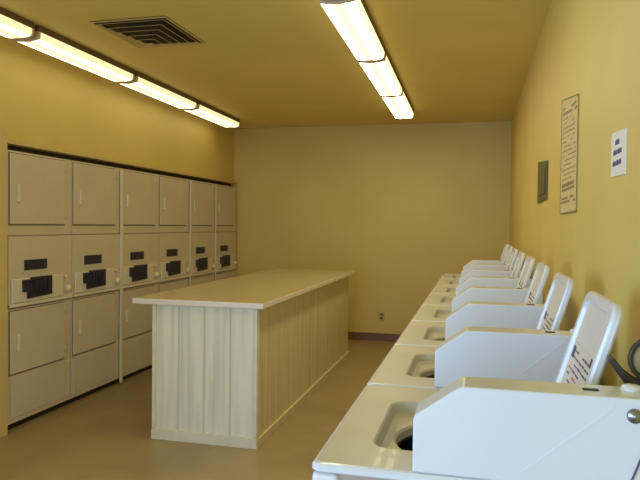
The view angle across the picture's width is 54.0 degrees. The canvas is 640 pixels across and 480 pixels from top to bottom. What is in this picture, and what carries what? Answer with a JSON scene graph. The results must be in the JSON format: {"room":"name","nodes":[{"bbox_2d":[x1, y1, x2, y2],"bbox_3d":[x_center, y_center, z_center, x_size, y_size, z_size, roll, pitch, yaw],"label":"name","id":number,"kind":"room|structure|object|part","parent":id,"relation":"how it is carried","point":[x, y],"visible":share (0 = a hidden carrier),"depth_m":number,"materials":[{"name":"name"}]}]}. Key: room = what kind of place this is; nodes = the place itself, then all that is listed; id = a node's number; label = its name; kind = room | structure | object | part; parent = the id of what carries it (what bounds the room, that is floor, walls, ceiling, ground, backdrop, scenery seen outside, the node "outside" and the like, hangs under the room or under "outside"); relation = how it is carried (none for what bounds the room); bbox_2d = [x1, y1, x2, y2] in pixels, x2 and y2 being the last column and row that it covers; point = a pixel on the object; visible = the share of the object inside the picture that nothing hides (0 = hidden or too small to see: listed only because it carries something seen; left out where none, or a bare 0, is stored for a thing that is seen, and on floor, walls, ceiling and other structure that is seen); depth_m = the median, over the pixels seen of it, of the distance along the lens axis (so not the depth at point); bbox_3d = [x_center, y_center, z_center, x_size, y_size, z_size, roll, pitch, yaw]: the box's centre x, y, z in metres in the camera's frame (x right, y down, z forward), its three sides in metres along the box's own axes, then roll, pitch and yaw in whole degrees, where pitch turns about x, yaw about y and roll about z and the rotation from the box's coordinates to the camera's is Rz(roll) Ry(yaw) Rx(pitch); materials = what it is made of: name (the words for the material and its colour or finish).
{"room":"laundry","nodes":[
{"label":"laundry","id":0,"kind":"room"},
{"bbox_2d":[0,35,233,186],"bbox_3d":[-3.463,0.000,2.671,1.200,2.949,13.510,1,1,14],"label":"wall","id":1,"kind":"structure","parent":0,"point":[46,100],"depth_m":5.78,"materials":[{"name":"yellow paint"}]},
{"bbox_2d":[0,127,7,437],"bbox_3d":[-2.343,0.314,4.573,0.067,2.255,0.108,1,1,14],"label":"trim","id":2,"kind":"structure","parent":1,"relation":"attached to","point":[3,131],"depth_m":4.58,"materials":[{"name":"yellow paint"}]},
{"bbox_2d":[7,139,237,185],"bbox_3d":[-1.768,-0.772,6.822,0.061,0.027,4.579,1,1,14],"label":"trim","id":3,"kind":"structure","parent":1,"relation":"attached to","point":[9,142],"depth_m":5.82,"materials":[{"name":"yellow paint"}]},
{"bbox_2d":[0,339,395,479],"bbox_3d":[-1.528,1.582,2.223,5.225,0.150,13.910,1,1,14],"label":"floor","id":4,"kind":"structure","parent":0,"point":[104,434],"depth_m":4.51,"materials":[{"name":"concrete"}]},
{"bbox_2d":[7,150,72,429],"bbox_3d":[-2.585,0.373,5.092,0.839,2.107,0.749,1,1,14],"label":"dryer","id":5,"kind":"object","parent":4,"relation":"on","point":[39,241],"visible":0.98,"depth_m":4.95,"materials":[{"name":"metal"}]},
{"bbox_3d":[-2.273,0.779,4.741,0.012,0.130,0.030,1,1,14],"label":"handle","id":6,"kind":"part","parent":5,"relation":"part of","materials":[{"name":"beige"}]},
{"bbox_3d":[-2.260,-0.351,4.714,0.012,0.130,0.030,1,1,14],"label":"handle","id":7,"kind":"part","parent":5,"relation":"part of","materials":[{"name":"beige metal"}]},
{"bbox_3d":[-2.215,-0.388,4.943,0.012,0.525,0.633,1,1,14],"label":"door","id":8,"kind":"part","parent":5,"relation":"part of","materials":[{"name":"metal"}]},
{"bbox_3d":[-2.228,0.764,4.970,0.012,0.470,0.633,1,1,14],"label":"door","id":9,"kind":"part","parent":5,"relation":"part of","materials":[{"name":"metal"}]},
{"bbox_3d":[-2.226,1.183,5.020,0.006,0.300,0.697,1,1,14],"label":"panel","id":10,"kind":"part","parent":5,"relation":"part of","materials":[{"name":"metal"}]},
{"bbox_3d":[-2.223,0.223,4.999,0.026,0.510,0.749,1,1,14],"label":"control panel","id":11,"kind":"part","parent":5,"relation":"part of","materials":[{"name":"metal"}]},
{"bbox_2d":[65,160,120,404],"bbox_3d":[-2.402,0.358,5.827,0.839,2.107,0.749,1,1,14],"label":"dryer","id":12,"kind":"object","parent":4,"relation":"on","point":[95,189],"visible":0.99,"depth_m":5.68,"materials":[{"name":"beige metal"}]},
{"bbox_3d":[-2.090,0.763,5.476,0.012,0.130,0.030,1,1,14],"label":"handle","id":13,"kind":"part","parent":12,"relation":"part of","materials":[{"name":"beige"}]},
{"bbox_3d":[-2.077,-0.366,5.449,0.012,0.130,0.030,1,1,14],"label":"handle","id":14,"kind":"part","parent":12,"relation":"part of","materials":[{"name":"beige metal"}]},
{"bbox_3d":[-2.045,0.748,5.705,0.012,0.470,0.633,1,1,14],"label":"door","id":15,"kind":"part","parent":12,"relation":"part of","materials":[{"name":"metal"}]},
{"bbox_3d":[-2.032,-0.404,5.677,0.012,0.525,0.633,1,1,14],"label":"door","id":16,"kind":"part","parent":12,"relation":"part of","materials":[{"name":"metal"}]},
{"bbox_3d":[-2.043,1.167,5.754,0.006,0.300,0.697,1,1,14],"label":"panel","id":17,"kind":"part","parent":12,"relation":"part of","materials":[{"name":"metal"}]},
{"bbox_3d":[-2.040,0.208,5.733,0.026,0.510,0.749,1,1,14],"label":"control panel","id":18,"kind":"part","parent":12,"relation":"part of","materials":[{"name":"metal"}]},
{"bbox_2d":[119,169,123,382],"bbox_3d":[-1.930,0.353,6.099,0.014,2.075,0.042,1,1,14],"label":"metal trim strip","id":19,"kind":"object","parent":4,"relation":"on","point":[121,170],"visible":1,"depth_m":6.09,"materials":[{"name":"beige metal"}]},
{"bbox_2d":[114,168,159,383],"bbox_3d":[-2.219,0.342,6.561,0.839,2.107,0.749,1,1,14],"label":"dryer","id":20,"kind":"object","parent":4,"relation":"on","point":[140,189],"visible":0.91,"depth_m":6.43,"materials":[{"name":"beige metal"}]},
{"bbox_3d":[-1.860,1.152,6.489,0.006,0.300,0.697,1,1,14],"label":"panel","id":21,"kind":"part","parent":20,"relation":"part of","materials":[{"name":"metal"}]},
{"bbox_3d":[-1.862,0.733,6.439,0.012,0.470,0.633,1,1,14],"label":"door","id":22,"kind":"part","parent":20,"relation":"part of","materials":[{"name":"metal"}]},
{"bbox_3d":[-1.849,-0.419,6.412,0.012,0.525,0.633,1,1,14],"label":"door","id":23,"kind":"part","parent":20,"relation":"part of","materials":[{"name":"metal"}]},
{"bbox_3d":[-1.857,0.192,6.468,0.026,0.510,0.749,1,1,14],"label":"control panel","id":24,"kind":"part","parent":20,"relation":"part of","materials":[{"name":"metal"}]},
{"bbox_2d":[157,175,189,292],"bbox_3d":[-2.037,0.327,7.296,0.839,2.107,0.749,1,1,14],"label":"dryer","id":25,"kind":"object","parent":4,"relation":"on","point":[173,192],"visible":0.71,"depth_m":7.13,"materials":[{"name":"beige metal"}]},
{"bbox_3d":[-1.679,0.718,7.174,0.012,0.470,0.633,1,1,14],"label":"door","id":26,"kind":"part","parent":25,"relation":"part of","materials":[{"name":"metal"}]},
{"bbox_3d":[-1.666,-0.435,7.146,0.012,0.525,0.633,1,1,14],"label":"door","id":27,"kind":"part","parent":25,"relation":"part of","materials":[{"name":"metal"}]},
{"bbox_3d":[-1.674,0.177,7.202,0.026,0.510,0.749,1,1,14],"label":"control panel","id":28,"kind":"part","parent":25,"relation":"part of","materials":[{"name":"metal"}]},
{"bbox_2d":[189,180,191,285],"bbox_3d":[-1.564,0.322,7.568,0.014,2.075,0.036,1,1,14],"label":"metal trim strip","id":29,"kind":"object","parent":4,"relation":"on","point":[190,213],"visible":0.56,"depth_m":7.55,"materials":[{"name":"beige metal"}]},
{"bbox_2d":[187,180,215,285],"bbox_3d":[-1.854,0.312,8.030,0.839,2.107,0.749,1,1,14],"label":"dryer","id":30,"kind":"object","parent":4,"relation":"on","point":[203,266],"visible":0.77,"depth_m":7.91,"materials":[{"name":"beige metal"}]},
{"bbox_3d":[-1.496,0.702,7.908,0.012,0.470,0.633,1,1,14],"label":"door","id":31,"kind":"part","parent":30,"relation":"part of","materials":[{"name":"metal"}]},
{"bbox_3d":[-1.484,-0.450,7.881,0.012,0.525,0.633,1,1,14],"label":"door","id":32,"kind":"part","parent":30,"relation":"part of","materials":[{"name":"metal"}]},
{"bbox_3d":[-1.491,0.161,7.937,0.026,0.510,0.749,1,1,14],"label":"control panel","id":33,"kind":"part","parent":30,"relation":"part of","materials":[{"name":"metal"}]},
{"bbox_2d":[215,185,216,280],"bbox_3d":[-1.381,0.306,8.303,0.014,2.075,0.016,1,1,14],"label":"metal trim strip","id":34,"kind":"object","parent":4,"relation":"on","point":[215,185],"visible":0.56,"depth_m":8.29,"materials":[{"name":"beige"}]},
{"bbox_2d":[214,184,236,280],"bbox_3d":[-1.671,0.296,8.764,0.839,2.107,0.749,1,1,14],"label":"dryer","id":35,"kind":"object","parent":4,"relation":"on","point":[226,262],"visible":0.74,"depth_m":8.64,"materials":[{"name":"beige metal"}]},
{"bbox_3d":[-1.314,0.687,8.643,0.012,0.470,0.633,1,1,14],"label":"door","id":36,"kind":"part","parent":35,"relation":"part of","materials":[{"name":"metal"}]},
{"bbox_3d":[-1.301,-0.465,8.615,0.012,0.525,0.633,1,1,14],"label":"door","id":37,"kind":"part","parent":35,"relation":"part of","materials":[{"name":"metal"}]},
{"bbox_3d":[-1.308,0.146,8.671,0.026,0.510,0.749,1,1,14],"label":"control panel","id":38,"kind":"part","parent":35,"relation":"part of","materials":[{"name":"metal"}]},
{"bbox_2d":[132,268,354,448],"bbox_3d":[-0.475,0.911,6.100,1.005,1.032,3.390,1,1,14],"label":"counter","id":39,"kind":"object","parent":4,"relation":"on","point":[233,358],"visible":1,"depth_m":4.57,"materials":[{"name":"laminate"}]},
{"bbox_3d":[-1.210,0.924,4.587,0.030,0.909,0.022,1,1,14],"label":"corner trim","id":40,"kind":"part","parent":39,"relation":"part of","materials":[{"name":"white wood"}]},
{"bbox_3d":[-0.838,1.423,4.499,0.816,0.075,0.018,1,1,14],"label":"board","id":41,"kind":"part","parent":39,"relation":"part of","materials":[{"name":"white wood"}]},
{"bbox_3d":[-0.453,0.937,4.399,0.030,0.909,0.022,1,1,14],"label":"corner trim","id":42,"kind":"part","parent":39,"relation":"part of","materials":[{"name":"white wood"}]},
{"bbox_3d":[-0.436,0.944,4.420,0.012,0.924,0.024,1,1,14],"label":"corner trim","id":43,"kind":"part","parent":39,"relation":"part of","materials":[{"name":"white wood"}]},
{"bbox_3d":[-0.050,1.404,6.001,0.018,0.060,3.278,1,1,14],"label":"board","id":44,"kind":"part","parent":39,"relation":"part of","materials":[{"name":"wood"}]},
{"bbox_2d":[367,272,573,389],"bbox_3d":[0.582,0.824,2.265,0.735,1.411,0.698,1,1,14],"label":"washing machine","id":45,"kind":"object","parent":4,"relation":"on","point":[537,354],"visible":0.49,"depth_m":1.94,"materials":[{"name":"white metal"}]},
{"bbox_3d":[0.811,0.288,2.221,0.004,0.283,0.298,18,5,13],"label":"panel","id":46,"kind":"part","parent":45,"relation":"part of","materials":[{"name":"beige ceramic"}]},
{"bbox_3d":[0.811,0.288,2.221,0.022,0.345,0.360,18,5,13],"label":"lid","id":47,"kind":"part","parent":45,"relation":"part of","materials":[{"name":"white ceramic"}]},
{"bbox_2d":[440,243,508,278],"bbox_3d":[1.597,0.739,6.339,0.735,1.411,0.698,1,1,14],"label":"washing machine","id":48,"kind":"object","parent":4,"relation":"on","point":[497,262],"visible":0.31,"depth_m":6.09,"materials":[{"name":"grey plastic"}]},
{"bbox_3d":[1.825,0.203,6.296,0.022,0.345,0.360,18,5,13],"label":"lid","id":49,"kind":"part","parent":48,"relation":"part of","materials":[{"name":"white metal"}]},
{"bbox_2d":[436,245,513,285],"bbox_3d":[1.428,0.753,5.660,0.735,1.411,0.698,1,1,14],"label":"washing machine","id":50,"kind":"object","parent":4,"relation":"on","point":[448,282],"visible":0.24,"depth_m":5.38,"materials":[{"name":"grey plastic"}]},
{"bbox_3d":[1.656,0.217,5.617,0.022,0.345,0.360,18,5,13],"label":"lid","id":51,"kind":"part","parent":50,"relation":"part of","materials":[{"name":"white metal"}]},
{"bbox_2d":[430,248,520,294],"bbox_3d":[1.259,0.767,4.981,0.735,1.411,0.698,1,1,14],"label":"washing machine","id":52,"kind":"object","parent":4,"relation":"on","point":[438,289],"visible":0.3,"depth_m":4.68,"materials":[{"name":"white metal"}]},
{"bbox_3d":[1.487,0.231,4.938,0.022,0.345,0.360,18,5,13],"label":"lid","id":53,"kind":"part","parent":52,"relation":"part of","materials":[{"name":"white metal"}]},
{"bbox_2d":[312,291,639,479],"bbox_3d":[0.413,0.838,1.585,0.735,1.411,0.698,1,1,14],"label":"washing machine","id":54,"kind":"object","parent":4,"relation":"on","point":[573,426],"visible":1,"depth_m":1.26,"materials":[{"name":"white metal"}]},
{"bbox_3d":[0.087,0.948,1.673,0.060,0.921,0.684,1,1,14],"label":"panel","id":55,"kind":"part","parent":54,"relation":"part of","materials":[{"name":"white metal"}]},
{"bbox_2d":[397,435,412,450],"bbox_3d":[0.345,0.722,1.584,0.398,0.379,0.398,1,1,14],"label":"tub","id":56,"kind":"object","parent":54,"relation":"in","point":[404,442],"depth_m":1.70,"materials":[{"name":"grey plastic"}]},
{"bbox_3d":[0.642,0.303,1.542,0.004,0.283,0.298,18,5,13],"label":"panel","id":57,"kind":"part","parent":54,"relation":"part of","materials":[{"name":"white plastic"}]},
{"bbox_3d":[0.642,0.303,1.542,0.022,0.345,0.360,18,5,13],"label":"lid","id":58,"kind":"part","parent":54,"relation":"part of","materials":[{"name":"white ceramic"}]},
{"bbox_2d":[422,251,530,305],"bbox_3d":[1.090,0.781,4.302,0.735,1.411,0.698,1,1,14],"label":"washing machine","id":59,"kind":"object","parent":4,"relation":"on","point":[511,282],"visible":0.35,"depth_m":4.00,"materials":[{"name":"white metal"}]},
{"bbox_3d":[1.318,0.246,4.259,0.004,0.283,0.298,18,5,13],"label":"panel","id":60,"kind":"part","parent":59,"relation":"part of","materials":[{"name":"white metal"}]},
{"bbox_3d":[1.318,0.246,4.259,0.022,0.345,0.360,18,5,13],"label":"lid","id":61,"kind":"part","parent":59,"relation":"part of","materials":[{"name":"white metal"}]},
{"bbox_2d":[411,256,542,321],"bbox_3d":[0.920,0.796,3.623,0.735,1.411,0.698,1,1,14],"label":"washing machine","id":62,"kind":"object","parent":4,"relation":"on","point":[431,313],"visible":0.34,"depth_m":3.31,"materials":[{"name":"white metal"}]},
{"bbox_3d":[1.149,0.260,3.579,0.022,0.345,0.360,18,5,13],"label":"lid","id":63,"kind":"part","parent":62,"relation":"part of","materials":[{"name":"white metal"}]},
{"bbox_3d":[1.149,0.260,3.579,0.004,0.283,0.298,18,5,13],"label":"panel","id":64,"kind":"part","parent":62,"relation":"part of","materials":[{"name":"white plastic"}]},
{"bbox_2d":[394,262,560,346],"bbox_3d":[0.751,0.810,2.944,0.735,1.411,0.698,1,1,14],"label":"washing machine","id":65,"kind":"object","parent":4,"relation":"on","point":[526,315],"visible":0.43,"depth_m":2.63,"materials":[{"name":"white metal"}]},
{"bbox_3d":[0.980,0.274,2.900,0.022,0.345,0.360,18,5,13],"label":"lid","id":66,"kind":"part","parent":65,"relation":"part of","materials":[{"name":"white ceramic"}]},
{"bbox_3d":[0.980,0.274,2.900,0.004,0.283,0.298,18,5,13],"label":"panel","id":67,"kind":"part","parent":65,"relation":"part of","materials":[{"name":"beige ceramic"}]},
{"bbox_2d":[0,0,551,128],"bbox_3d":[-1.493,-1.516,2.149,5.225,0.150,13.910,1,1,14],"label":"ceiling","id":68,"kind":"structure","parent":0,"point":[260,63],"depth_m":5.03,"materials":[{"name":"paint"}]},
{"bbox_2d":[0,7,34,38],"bbox_3d":[-2.226,-1.433,3.725,0.230,0.105,1.290,1,1,13],"label":"fluorescent fixture","id":69,"kind":"object","parent":68,"relation":"attached to","point":[12,25],"visible":1,"depth_m":4.19,"materials":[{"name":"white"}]},
{"bbox_2d":[12,25,134,81],"bbox_3d":[-1.920,-1.460,5.024,0.230,0.105,1.290,1,1,13],"label":"fluorescent fixture","id":70,"kind":"object","parent":68,"relation":"attached to","point":[44,40],"visible":0.87,"depth_m":4.87,"materials":[{"name":"beige plastic"}]},
{"bbox_2d":[90,16,204,47],"bbox_3d":[-1.222,-1.446,4.520,0.570,0.093,0.627,1,1,14],"label":"ceiling vent","id":71,"kind":"object","parent":68,"relation":"in","point":[157,31],"visible":1,"depth_m":4.46,"materials":[{"name":"black"}]},
{"bbox_3d":[-1.222,-1.445,4.521,0.070,0.090,0.077,1,1,14],"label":"plate","id":72,"kind":"part","parent":71,"relation":"part of","materials":[{"name":"beige metal"}]},
{"bbox_2d":[116,71,196,108],"bbox_3d":[-1.614,-1.488,6.323,0.230,0.105,1.290,1,1,13],"label":"fluorescent fixture","id":73,"kind":"object","parent":68,"relation":"attached to","point":[144,84],"visible":0.85,"depth_m":6.19,"materials":[{"name":"beige plastic"}]},
{"bbox_2d":[182,100,239,127],"bbox_3d":[-1.308,-1.515,7.622,0.230,0.105,1.290,1,1,13],"label":"fluorescent fixture","id":74,"kind":"object","parent":68,"relation":"attached to","point":[203,110],"visible":0.85,"depth_m":7.50,"materials":[{"name":"beige plastic"}]},
{"bbox_2d":[318,0,384,60],"bbox_3d":[0.240,-1.417,4.203,0.230,0.105,1.290,1,1,13],"label":"fluorescent fixture","id":75,"kind":"object","parent":68,"relation":"attached to","point":[352,19],"visible":1,"depth_m":4.07,"materials":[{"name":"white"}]},
{"bbox_2d":[357,48,402,95],"bbox_3d":[0.545,-1.444,5.503,0.230,0.105,1.290,1,1,13],"label":"fluorescent fixture","id":76,"kind":"object","parent":68,"relation":"attached to","point":[383,75],"visible":0.86,"depth_m":5.37,"materials":[{"name":"beige plastic"}]},
{"bbox_2d":[380,87,413,118],"bbox_3d":[0.849,-1.472,6.803,0.230,0.105,1.290,1,1,13],"label":"fluorescent fixture","id":77,"kind":"object","parent":68,"relation":"attached to","point":[400,106],"visible":0.85,"depth_m":6.69,"materials":[{"name":"beige plastic"}]},
{"bbox_2d":[234,121,510,333],"bbox_3d":[0.048,-0.108,8.860,5.025,2.949,0.200,1,1,14],"label":"wall","id":78,"kind":"structure","parent":0,"point":[402,207],"depth_m":8.57,"materials":[{"name":"yellow paint"}]},
{"bbox_2d":[348,332,400,341],"bbox_3d":[0.589,1.326,8.647,3.825,0.105,0.012,1,1,14],"label":"baseboard","id":79,"kind":"structure","parent":78,"relation":"attached to","point":[351,335],"depth_m":8.61,"materials":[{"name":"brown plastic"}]},
{"bbox_2d":[379,312,384,320],"bbox_3d":[0.842,1.042,8.579,0.080,0.120,0.010,1,1,14],"label":"outlet","id":80,"kind":"object","parent":78,"relation":"attached to","point":[381,314],"visible":1,"depth_m":8.57,"materials":[{"name":"brown plastic"}]},
{"bbox_2d":[509,0,639,386],"bbox_3d":[0.952,0.073,1.677,0.200,2.949,13.710,1,1,14],"label":"wall","id":81,"kind":"structure","parent":0,"point":[590,49],"depth_m":2.47,"materials":[{"name":"yellow paint"}]},
{"bbox_2d":[537,161,547,202],"bbox_3d":[1.450,-0.392,4.099,0.016,0.285,0.570,1,1,14],"label":"wall plate","id":82,"kind":"object","parent":81,"relation":"attached to","point":[542,190],"visible":1,"depth_m":4.00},
{"bbox_3d":[1.439,-0.374,4.076,0.006,0.160,0.380,1,1,14],"label":"raised panel","id":83,"kind":"part","parent":82,"relation":"part of","materials":[{"name":"grey plastic"}]},
{"bbox_2d":[560,94,578,213],"bbox_3d":[1.171,-0.417,2.952,0.006,0.583,0.536,1,1,14],"label":"poster","id":84,"kind":"object","parent":81,"relation":"attached to","point":[570,105],"visible":1,"depth_m":2.92,"materials":[{"name":"paper"}]},
{"bbox_2d":[561,181,574,203],"bbox_3d":[1.166,-0.223,2.952,0.002,0.090,0.440,1,1,14],"label":"print","id":85,"kind":"object","parent":84,"relation":"attached to","point":[567,187],"depth_m":2.94,"materials":[{"name":"brown"}]},
{"bbox_2d":[562,101,576,184],"bbox_3d":[1.168,-0.459,2.946,0.002,0.383,0.440,1,1,14],"label":"print","id":86,"kind":"object","parent":84,"relation":"on","point":[569,135],"depth_m":2.93,"materials":[{"name":"brown"}]},
{"bbox_2d":[611,128,626,176],"bbox_3d":[0.912,-0.266,1.919,0.004,0.145,0.205,1,1,14],"label":"notice sheet","id":87,"kind":"object","parent":81,"relation":"attached to","point":[618,139],"visible":1,"depth_m":1.91,"materials":[{"name":"beige paper"}]},
{"bbox_2d":[607,339,639,384],"bbox_3d":[0.683,0.274,1.322,0.142,0.149,0.041,1,1,14],"label":"hose","id":88,"kind":"object","parent":81,"relation":"attached to","point":[634,351],"visible":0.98,"depth_m":1.31,"materials":[{"name":"brown rubber"}]}
]}

